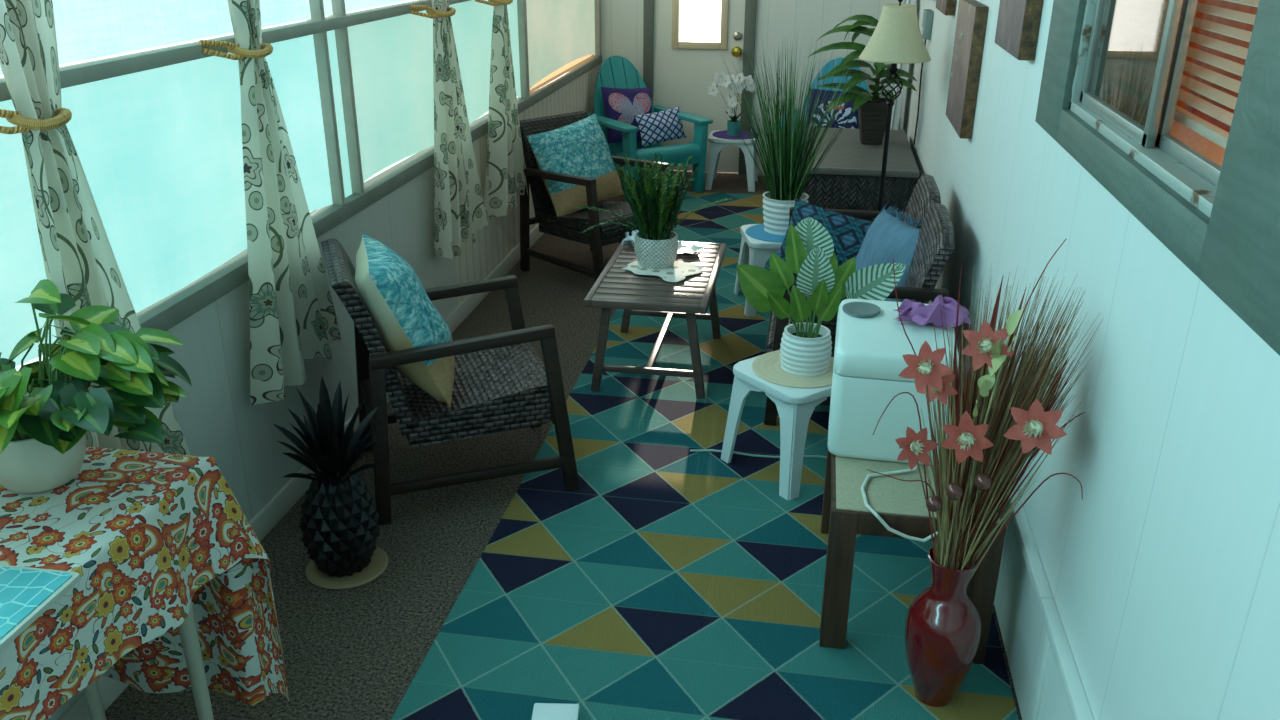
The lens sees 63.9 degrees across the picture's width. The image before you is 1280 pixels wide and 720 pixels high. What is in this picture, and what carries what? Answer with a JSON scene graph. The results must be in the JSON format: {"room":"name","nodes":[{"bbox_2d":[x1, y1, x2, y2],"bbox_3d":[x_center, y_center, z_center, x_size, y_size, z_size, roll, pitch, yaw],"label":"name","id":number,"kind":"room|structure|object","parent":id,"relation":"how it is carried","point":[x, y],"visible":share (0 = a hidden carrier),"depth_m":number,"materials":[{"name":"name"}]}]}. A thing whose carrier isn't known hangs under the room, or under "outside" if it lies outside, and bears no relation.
{"room":"sunroom","nodes":[
{"label":"sunroom","id":0,"kind":"room"},
{"bbox_2d":[48,64,600,719],"bbox_3d":[-1.085,-0.820,3.444,0.100,2.300,8.920,4,23,9],"label":"wall","id":1,"kind":"structure","parent":0,"point":[217,419],"depth_m":3.31,"materials":[{"name":"white paint"}]},
{"bbox_2d":[0,0,189,454],"bbox_3d":[-1.193,-0.436,2.087,0.143,1.742,0.352,4,23,9],"label":"curtain","id":2,"kind":"object","parent":1,"relation":"hanging from","point":[79,259],"visible":0.61,"depth_m":2.08,"materials":[{"name":"white fabric"}]},
{"bbox_2d":[0,0,332,370],"bbox_3d":[-1.449,-0.314,1.279,0.030,1.415,4.480,4,23,9],"label":"window","id":3,"kind":"structure","parent":1,"relation":"in","point":[159,150],"depth_m":2.59,"materials":[{"name":"teal"}]},
{"bbox_2d":[0,0,469,101],"bbox_3d":[-1.051,-1.266,3.248,0.065,0.435,8.920,4,23,9],"label":"trim","id":4,"kind":"structure","parent":1,"relation":"attached to","point":[78,73],"depth_m":2.62,"materials":[{"name":"white wood"}]},
{"bbox_2d":[199,0,341,404],"bbox_3d":[-1.058,-0.758,2.842,0.135,1.742,0.484,4,23,9],"label":"curtain","id":5,"kind":"object","parent":1,"relation":"hanging from","point":[293,320],"visible":1,"depth_m":2.93,"materials":[{"name":"white fabric"}]},
{"bbox_2d":[58,223,543,719],"bbox_3d":[-1.032,0.203,3.870,0.014,0.085,8.920,4,23,9],"label":"baseboard","id":6,"kind":"structure","parent":1,"relation":"attached to","point":[264,521],"depth_m":3.29,"materials":[{"name":"beige wood"}]},
{"bbox_2d":[51,55,601,358],"bbox_3d":[-1.080,-0.513,3.574,0.112,0.055,8.920,4,23,9],"label":"trim","id":7,"kind":"structure","parent":1,"relation":"attached to","point":[168,312],"depth_m":3.50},
{"bbox_2d":[323,0,351,197],"bbox_3d":[-1.046,-1.220,3.382,0.001,1.395,0.130,4,23,9],"label":"window","id":8,"kind":"structure","parent":1,"relation":"in","point":[327,4],"depth_m":3.55,"materials":[{"name":"teal"}]},
{"bbox_2d":[345,0,520,182],"bbox_3d":[-0.862,-1.671,4.468,0.030,1.415,2.210,4,23,9],"label":"window","id":9,"kind":"structure","parent":1,"relation":"in","point":[392,58],"depth_m":4.13,"materials":[{"name":"teal"}]},
{"bbox_2d":[410,0,488,258],"bbox_3d":[-0.805,-1.324,4.224,0.136,1.782,0.514,4,23,9],"label":"curtain","id":10,"kind":"object","parent":1,"relation":"hanging from","point":[459,208],"visible":1,"depth_m":4.32,"materials":[{"name":"white fabric"}]},
{"bbox_2d":[307,0,600,204],"bbox_3d":[-0.683,-2.040,5.309,0.056,1.395,4.459,4,23,9],"label":"window frame","id":11,"kind":"structure","parent":1,"relation":"attached to","point":[316,6],"depth_m":3.53,"materials":[{"name":"white metal"}]},
{"bbox_2d":[475,0,527,218],"bbox_3d":[-0.678,-1.613,4.916,0.135,1.792,0.554,4,23,9],"label":"curtain","id":12,"kind":"object","parent":1,"relation":"hanging from","point":[505,180],"visible":0.99,"depth_m":5.01,"materials":[{"name":"white fabric"}]},
{"bbox_2d":[526,0,594,89],"bbox_3d":[-0.504,-2.499,6.414,0.030,1.415,1.960,4,23,9],"label":"window","id":13,"kind":"structure","parent":1,"relation":"in","point":[561,33],"depth_m":6.45,"materials":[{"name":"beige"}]},
{"bbox_2d":[105,170,1021,719],"bbox_3d":[0.053,0.344,3.785,2.400,0.100,9.020,4,23,9],"label":"floor","id":14,"kind":"structure","parent":0,"point":[355,653],"depth_m":3.05,"materials":[{"name":"brown carpet"}]},
{"bbox_2d":[83,600,213,719],"bbox_3d":[-1.200,0.803,1.615,0.403,0.747,1.410,4,23,9],"label":"folding table","id":15,"kind":"object","parent":14,"relation":"on","point":[188,632],"visible":0.12,"depth_m":2.23,"materials":[{"name":"beige metal"}]},
{"bbox_2d":[0,446,288,719],"bbox_3d":[-1.151,0.762,1.639,0.485,0.698,1.501,4,23,9],"label":"tablecloth","id":16,"kind":"object","parent":15,"relation":"on","point":[147,535],"visible":0.94,"depth_m":1.94,"materials":[{"name":"multicoloured fabric"}]},
{"bbox_2d":[0,565,79,651],"bbox_3d":[-1.091,0.407,1.559,0.300,0.012,0.330,4,23,8],"label":"serving tray","id":17,"kind":"object","parent":16,"relation":"on","point":[26,593],"visible":1,"depth_m":1.63,"materials":[{"name":"teal tile"}]},
{"bbox_2d":[0,279,191,493],"bbox_3d":[-1.078,0.057,1.893,0.424,0.397,0.600,4,23,9],"label":"pothos","id":18,"kind":"object","parent":16,"relation":"on","point":[46,411],"visible":1,"depth_m":1.88,"materials":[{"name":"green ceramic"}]},
{"bbox_2d":[0,432,86,493],"bbox_3d":[-1.155,0.175,1.962,0.176,0.125,0.176,4,23,9],"label":"pot","id":19,"kind":"object","parent":18,"relation":"on","point":[28,465],"depth_m":1.90,"materials":[{"name":"beige ceramic"}]},
{"bbox_2d":[306,546,387,589],"bbox_3d":[-0.861,0.604,3.022,0.236,0.012,0.236,4,23,9],"label":"coaster","id":20,"kind":"object","parent":14,"relation":"on","point":[378,564],"visible":0.5,"depth_m":2.96,"materials":[{"name":"beige wood"}]},
{"bbox_2d":[272,376,380,577],"bbox_3d":[-0.869,0.344,2.902,0.311,0.591,0.304,4,23,9],"label":"ornament","id":21,"kind":"object","parent":20,"relation":"on","point":[339,520],"visible":1,"depth_m":2.87,"materials":[{"name":"black ceramic"}]},
{"bbox_2d":[321,238,579,524],"bbox_3d":[-0.625,0.017,3.401,0.715,0.802,0.550,-8,24,-18],"label":"wicker armchair","id":22,"kind":"object","parent":14,"relation":"on","point":[502,384],"visible":0.94,"depth_m":3.26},
{"bbox_2d":[355,233,454,407],"bbox_3d":[-0.754,-0.134,3.282,0.290,0.456,0.450,-6,24,-15],"label":"throw pillow","id":23,"kind":"object","parent":22,"relation":"on","point":[404,316],"visible":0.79,"depth_m":3.12,"materials":[{"name":"teal fabric"}]},
{"bbox_2d":[519,110,672,281],"bbox_3d":[-0.245,-0.847,5.430,0.550,0.802,0.715,-21,31,-40],"label":"wicker armchair","id":24,"kind":"object","parent":14,"relation":"on","point":[571,226],"visible":0.61,"depth_m":5.34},
{"bbox_2d":[527,113,623,216],"bbox_3d":[-0.334,-1.029,5.451,0.552,0.480,0.253,-21,31,-40],"label":"throw pillow","id":25,"kind":"object","parent":24,"relation":"on","point":[579,148],"visible":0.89,"depth_m":5.36,"materials":[{"name":"teal fabric"}]},
{"bbox_2d":[587,55,712,201],"bbox_3d":[0.010,-1.623,7.190,0.700,0.910,0.772,-13,26,-28],"label":"chair","id":26,"kind":"object","parent":14,"relation":"on","point":[616,71],"visible":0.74,"depth_m":7.10,"materials":[{"name":"teal plastic"}]},
{"bbox_2d":[601,87,651,142],"bbox_3d":[-0.076,-1.738,7.279,0.431,0.397,0.206,-13,26,-28],"label":"throw pillow","id":27,"kind":"object","parent":26,"relation":"on","point":[620,104],"visible":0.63,"depth_m":7.20,"materials":[{"name":"purple fabric"}]},
{"bbox_2d":[635,107,685,146],"bbox_3d":[0.148,-1.633,7.191,0.380,0.240,0.136,-11,26,-25],"label":"throw pillow","id":28,"kind":"object","parent":26,"relation":"on","point":[657,127],"visible":0.99,"depth_m":7.14,"materials":[{"name":"blue fabric"}]},
{"bbox_2d":[391,191,1018,719],"bbox_3d":[0.531,-0.013,4.487,1.470,0.008,5.830,4,23,9],"label":"rug","id":29,"kind":"object","parent":14,"relation":"on","point":[676,582],"visible":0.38,"depth_m":2.95,"materials":[{"name":"teal tile"}]},
{"bbox_2d":[531,703,579,719],"bbox_3d":[-0.199,0.866,2.354,0.108,0.042,0.183,1,23,1],"label":"box","id":30,"kind":"object","parent":29,"relation":"on","point":[541,711],"visible":1,"depth_m":2.40,"materials":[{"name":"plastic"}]},
{"bbox_2d":[584,238,726,398],"bbox_3d":[0.086,-0.182,4.338,0.470,0.422,0.840,4,23,9],"label":"coffee table","id":31,"kind":"object","parent":29,"relation":"on","point":[689,298],"visible":0.9,"depth_m":4.08,"materials":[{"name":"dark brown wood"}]},
{"bbox_2d":[621,230,637,245],"bbox_3d":[-0.021,-0.539,4.571,0.109,0.048,0.145,7,24,16],"label":"folded cloth","id":32,"kind":"object","parent":31,"relation":"on","point":[629,240],"visible":0.47,"depth_m":4.57,"materials":[{"name":"white fabric"}]},
{"bbox_2d":[621,261,703,282],"bbox_3d":[0.095,-0.383,4.253,0.311,0.009,0.266,16,28,33],"label":"napkin","id":33,"kind":"object","parent":31,"relation":"on","point":[678,271],"visible":0.8,"depth_m":4.22,"materials":[{"name":"white fabric"}]},
{"bbox_2d":[576,153,730,268],"bbox_3d":[0.054,-0.607,4.203,0.615,0.454,0.347,-10,25,-22],"label":"potted fern","id":34,"kind":"object","parent":33,"relation":"on","point":[655,210],"visible":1,"depth_m":4.19,"materials":[{"name":"green plant"}]},
{"bbox_2d":[634,231,677,268],"bbox_3d":[0.068,-0.462,4.282,0.184,0.125,0.184,4,23,9],"label":"pot","id":35,"kind":"object","parent":34,"relation":"on","point":[655,250],"depth_m":4.22,"materials":[{"name":"white ceramic"}]},
{"bbox_2d":[677,241,704,255],"bbox_3d":[0.203,-0.484,4.474,0.136,0.024,0.160,8,24,18],"label":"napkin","id":36,"kind":"object","parent":31,"relation":"on","point":[682,249],"visible":0.85,"depth_m":4.50,"materials":[{"name":"white fabric"}]},
{"bbox_2d":[734,224,782,316],"bbox_3d":[0.673,-0.449,5.042,0.356,0.360,0.356,-2,23,-4],"label":"side table","id":37,"kind":"object","parent":29,"relation":"on","point":[755,252],"visible":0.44,"depth_m":4.87,"materials":[{"name":"white plastic"}]},
{"bbox_2d":[746,224,784,241],"bbox_3d":[0.673,-0.617,4.970,0.324,0.005,0.324,4,23,9],"label":"placemat","id":38,"kind":"object","parent":37,"relation":"on","point":[758,232],"visible":0.32,"depth_m":4.92,"materials":[{"name":"blue fabric"}]},
{"bbox_2d":[722,31,870,234],"bbox_3d":[0.670,-1.075,4.851,0.727,0.929,0.682,-9,25,-21],"label":"potted grass","id":39,"kind":"object","parent":38,"relation":"on","point":[785,183],"depth_m":4.81,"materials":[{"name":"green plant"}]},
{"bbox_2d":[762,192,808,234],"bbox_3d":[0.700,-0.712,4.969,0.222,0.170,0.222,4,23,9],"label":"pot","id":40,"kind":"object","parent":39,"relation":"on","point":[776,206],"depth_m":4.89,"materials":[{"name":"white ceramic"}]},
{"bbox_2d":[690,449,826,458],"bbox_3d":[0.440,0.337,3.644,0.527,0.007,0.031,3,23,6],"label":"extension cord","id":41,"kind":"object","parent":29,"relation":"on","point":[700,450],"visible":0.66,"depth_m":3.64,"materials":[{"name":"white plastic"}]},
{"bbox_2d":[721,350,831,499],"bbox_3d":[0.530,0.199,3.520,0.356,0.360,0.356,-15,28,-32],"label":"side table","id":42,"kind":"object","parent":29,"relation":"on","point":[795,406],"visible":0.56,"depth_m":3.34,"materials":[{"name":"white plastic"}]},
{"bbox_2d":[752,350,833,387],"bbox_3d":[0.537,0.028,3.457,0.320,0.005,0.320,4,23,9],"label":"placemat","id":43,"kind":"object","parent":42,"relation":"on","point":[767,366],"visible":0.48,"depth_m":3.39,"materials":[{"name":"beige fabric"}]},
{"bbox_2d":[737,217,905,375],"bbox_3d":[0.582,-0.191,3.371,0.457,0.464,0.295,18,29,35],"label":"potted calathea","id":44,"kind":"object","parent":43,"relation":"on","point":[805,350],"visible":1,"depth_m":3.37,"materials":[{"name":"green plant"}]},
{"bbox_2d":[780,322,831,375],"bbox_3d":[0.555,-0.038,3.436,0.173,0.130,0.173,4,23,9],"label":"pot","id":45,"kind":"object","parent":44,"relation":"on","point":[803,352],"depth_m":3.38,"materials":[{"name":"white ceramic"}]},
{"bbox_2d":[764,174,954,425],"bbox_3d":[0.859,-0.296,4.158,0.638,0.776,1.086,4,23,9],"label":"wicker loveseat","id":46,"kind":"object","parent":29,"relation":"on","point":[935,244],"visible":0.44,"depth_m":3.73,"materials":[{"name":"grey wicker"}]},
{"bbox_2d":[769,198,872,274],"bbox_3d":[0.815,-0.483,4.446,0.469,0.358,0.203,12,26,26],"label":"throw pillow","id":47,"kind":"object","parent":46,"relation":"on","point":[847,233],"visible":0.27,"depth_m":4.39,"materials":[{"name":"blue fabric"}]},
{"bbox_2d":[855,203,922,301],"bbox_3d":[1.001,-0.377,4.093,0.226,0.416,0.482,-8,24,-19],"label":"throw pillow","id":48,"kind":"object","parent":46,"relation":"on","point":[888,237],"visible":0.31,"depth_m":4.03,"materials":[{"name":"blue fabric"}]},
{"bbox_2d":[805,127,919,220],"bbox_3d":[1.279,-0.999,6.108,0.605,0.540,1.190,4,23,9],"label":"storage chest","id":49,"kind":"object","parent":29,"relation":"on","point":[848,177],"visible":0.37,"depth_m":5.55,"materials":[{"name":"grey wicker"}]},
{"bbox_2d":[807,14,917,144],"bbox_3d":[1.285,-1.625,5.973,0.641,0.717,0.589,2,23,3],"label":"potted plant","id":50,"kind":"object","parent":49,"relation":"on","point":[872,114],"visible":0.65,"depth_m":5.93,"materials":[{"name":"green plant"}]},
{"bbox_2d":[859,0,930,210],"bbox_3d":[1.206,-1.033,5.037,0.336,1.443,0.336,4,23,9],"label":"floor lamp","id":51,"kind":"object","parent":29,"relation":"on","point":[896,38],"visible":0.91,"depth_m":4.75,"materials":[{"name":"fabric"}]},
{"bbox_2d":[881,73,902,101],"bbox_3d":[1.208,-1.308,4.920,0.101,0.146,0.103,4,23,9],"label":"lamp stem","id":52,"kind":"object","parent":51,"relation":"on","point":[889,75],"depth_m":4.91,"materials":[{"name":"black metal"}]},
{"bbox_2d":[819,447,1005,663],"bbox_3d":[0.724,0.458,2.845,0.415,0.416,0.600,4,23,9],"label":"wooden end table","id":53,"kind":"object","parent":29,"relation":"on","point":[901,504],"visible":0.38,"depth_m":2.58,"materials":[{"name":"brown wood"}]},
{"bbox_2d":[827,299,958,465],"bbox_3d":[0.694,0.049,2.841,0.317,0.337,0.379,5,24,11],"label":"appliance","id":54,"kind":"object","parent":53,"relation":"on","point":[870,345],"visible":0.77,"depth_m":2.70,"materials":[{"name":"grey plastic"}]},
{"bbox_2d":[861,461,936,541],"bbox_3d":[0.655,0.324,2.599,0.190,0.134,0.280,4,23,9],"label":"power cord","id":55,"kind":"object","parent":54,"relation":"attached to","point":[868,476],"visible":0.76,"depth_m":2.52,"materials":[{"name":"white plastic"}]},
{"bbox_2d":[893,295,970,327],"bbox_3d":[0.796,-0.140,2.792,0.208,0.070,0.138,4,23,9],"label":"crumpled cloth","id":56,"kind":"object","parent":54,"relation":"on","point":[918,312],"visible":0.88,"depth_m":2.76,"materials":[{"name":"purple fabric"}]},
{"bbox_2d":[904,546,980,706],"bbox_3d":[0.720,0.637,2.442,0.174,0.400,0.174,4,23,9],"label":"floor vase","id":57,"kind":"object","parent":29,"relation":"on","point":[942,636],"visible":0.92,"depth_m":2.38,"materials":[{"name":"red ceramic"}]},
{"bbox_2d":[866,239,1102,579],"bbox_3d":[0.729,0.166,2.220,0.438,0.861,0.274,8,24,17],"label":"dried flower arrangement","id":58,"kind":"object","parent":57,"relation":"in","point":[1000,424],"visible":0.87,"depth_m":2.15,"materials":[{"name":"plant"}]},
{"bbox_2d":[705,130,757,191],"bbox_3d":[0.666,-1.436,7.379,0.356,0.360,0.356,4,23,9],"label":"side table","id":59,"kind":"object","parent":14,"relation":"on","point":[716,144],"visible":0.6,"depth_m":7.22,"materials":[{"name":"white plastic"}]},
{"bbox_2d":[712,130,758,139],"bbox_3d":[0.681,-1.603,7.305,0.334,0.005,0.334,4,23,9],"label":"placemat","id":60,"kind":"object","parent":59,"relation":"on","point":[723,134],"visible":0.77,"depth_m":7.26,"materials":[{"name":"purple fabric"}]},
{"bbox_2d":[708,71,757,135],"bbox_3d":[0.648,-1.804,7.204,0.345,0.441,0.122,4,23,9],"label":"potted orchid","id":61,"kind":"object","parent":60,"relation":"on","point":[721,79],"visible":0.94,"depth_m":7.15,"materials":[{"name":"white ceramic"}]},
{"bbox_2d":[779,58,867,159],"bbox_3d":[1.321,-1.575,7.090,0.700,0.910,0.772,7,24,15],"label":"chair","id":62,"kind":"object","parent":14,"relation":"on","point":[833,62],"visible":0.14,"depth_m":7.26,"materials":[{"name":"blue plastic"}]},
{"bbox_2d":[806,88,858,142],"bbox_3d":[1.358,-1.691,7.174,0.400,0.374,0.191,7,24,15],"label":"throw pillow","id":63,"kind":"object","parent":62,"relation":"on","point":[846,112],"visible":0.29,"depth_m":7.12,"materials":[{"name":"blue fabric"}]},
{"bbox_2d":[890,0,915,129],"bbox_3d":[1.704,-1.746,6.814,0.096,1.331,0.392,4,23,9],"label":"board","id":64,"kind":"object","parent":14,"relation":"on","point":[896,109],"visible":0.09,"depth_m":6.66,"materials":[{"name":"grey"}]},
{"bbox_2d":[601,0,904,165],"bbox_3d":[0.802,-2.482,7.361,2.400,2.300,0.100,4,23,9],"label":"wall","id":65,"kind":"structure","parent":0,"point":[777,21],"depth_m":7.36,"materials":[{"name":"white paint"}]},
{"bbox_2d":[619,165,772,174],"bbox_3d":[0.788,-1.434,7.746,2.200,0.070,0.015,4,23,9],"label":"baseboard","id":66,"kind":"structure","parent":65,"relation":"attached to","point":[760,167],"depth_m":7.72,"materials":[{"name":"white paint"}]},
{"bbox_2d":[655,0,744,172],"bbox_3d":[0.431,-2.285,7.443,0.650,1.850,0.127,4,23,9],"label":"door","id":67,"kind":"structure","parent":65,"relation":"in","point":[684,70],"depth_m":7.53,"materials":[{"name":"beige wood"}]},
{"bbox_2d":[643,0,756,174],"bbox_3d":[0.426,-2.319,7.428,0.810,1.945,0.030,4,23,9],"label":"trim","id":68,"kind":"structure","parent":65,"relation":"attached to","point":[750,5],"depth_m":7.45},
{"bbox_2d":[858,97,892,144],"bbox_3d":[1.373,-1.408,6.059,0.192,0.250,0.192,2,23,3],"label":"pot","id":69,"kind":"object","parent":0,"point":[872,115],"depth_m":6.00,"materials":[{"name":"brown wicker"}]},
{"bbox_2d":[946,0,975,136],"bbox_3d":[1.278,-1.179,4.106,0.001,0.474,0.526,4,23,9],"label":"painting","id":70,"kind":"object","parent":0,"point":[966,12],"depth_m":4.08},
{"bbox_2d":[898,0,1279,719],"bbox_3d":[1.183,-0.662,3.094,0.100,2.300,8.920,4,23,9],"label":"wall","id":71,"kind":"structure","parent":0,"point":[1163,579],"depth_m":1.88,"materials":[{"name":"white paint"}]},
{"bbox_2d":[913,9,933,144],"bbox_3d":[1.592,-1.589,5.821,0.048,0.750,0.140,4,23,9],"label":"outlet box","id":72,"kind":"object","parent":71,"relation":"attached to","point":[926,30],"visible":0.88,"depth_m":5.66,"materials":[{"name":"white paint"}]},
{"bbox_2d":[936,0,956,15],"bbox_3d":[1.461,-1.889,4.824,0.045,0.478,0.460,4,23,9],"label":"picture","id":73,"kind":"object","parent":71,"relation":"attached to","point":[947,7],"visible":1,"depth_m":4.71,"materials":[{"name":"brown wood"}]},
{"bbox_2d":[936,0,945,13],"bbox_3d":[1.438,-1.890,4.828,0.001,0.470,0.452,4,23,9],"label":"painting","id":74,"kind":"object","parent":73,"relation":"attached to","point":[940,4],"depth_m":4.87},
{"bbox_2d":[946,0,988,138],"bbox_3d":[1.299,-1.177,4.102,0.047,0.482,0.534,4,23,9],"label":"picture","id":75,"kind":"object","parent":71,"relation":"attached to","point":[972,15],"visible":1,"depth_m":3.94,"materials":[{"name":"printed canvas"},{"name":"wood"}]},
{"bbox_2d":[995,0,1042,60],"bbox_3d":[1.130,-1.149,3.018,0.045,0.465,0.460,4,23,9],"label":"picture","id":76,"kind":"object","parent":71,"relation":"attached to","point":[1018,21],"visible":1,"depth_m":2.91,"materials":[{"name":"brown wood"}]},
{"bbox_2d":[995,0,1025,57],"bbox_3d":[1.108,-1.150,3.021,0.001,0.457,0.452,4,23,9],"label":"painting","id":77,"kind":"object","parent":76,"relation":"attached to","point":[1011,12],"depth_m":3.05},
{"bbox_2d":[994,485,1093,719],"bbox_3d":[0.684,1.222,1.138,0.030,0.365,3.750,4,23,9],"label":"trim","id":78,"kind":"structure","parent":71,"relation":"attached to","point":[1046,679],"depth_m":2.41,"materials":[{"name":"white wood"}]},
{"bbox_2d":[1035,0,1279,355],"bbox_3d":[0.951,-0.738,1.779,0.088,0.930,1.635,4,23,9],"label":"window","id":79,"kind":"structure","parent":71,"relation":"in","point":[1222,223],"depth_m":1.78,"materials":[{"name":"wood"}]},
{"bbox_2d":[1161,0,1258,148],"bbox_3d":[1.023,-0.764,1.780,0.036,0.703,1.020,4,23,9],"label":"window blind","id":80,"kind":"object","parent":79,"relation":"attached to","point":[1217,135],"visible":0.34,"depth_m":1.80,"materials":[{"name":"orange wood"}]},
{"bbox_2d":[1123,113,1225,165],"bbox_3d":[1.100,-0.364,1.935,0.190,0.030,1.040,4,23,9],"label":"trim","id":81,"kind":"structure","parent":71,"relation":"attached to","point":[1206,147],"depth_m":2.07,"materials":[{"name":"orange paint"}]},
{"bbox_2d":[1120,0,1257,131],"bbox_3d":[1.583,-0.771,1.695,1.100,1.700,3.100,4,23,9],"label":"wall","id":82,"kind":"structure","parent":0,"point":[1219,3],"depth_m":3.22,"materials":[{"name":"brown wood"}]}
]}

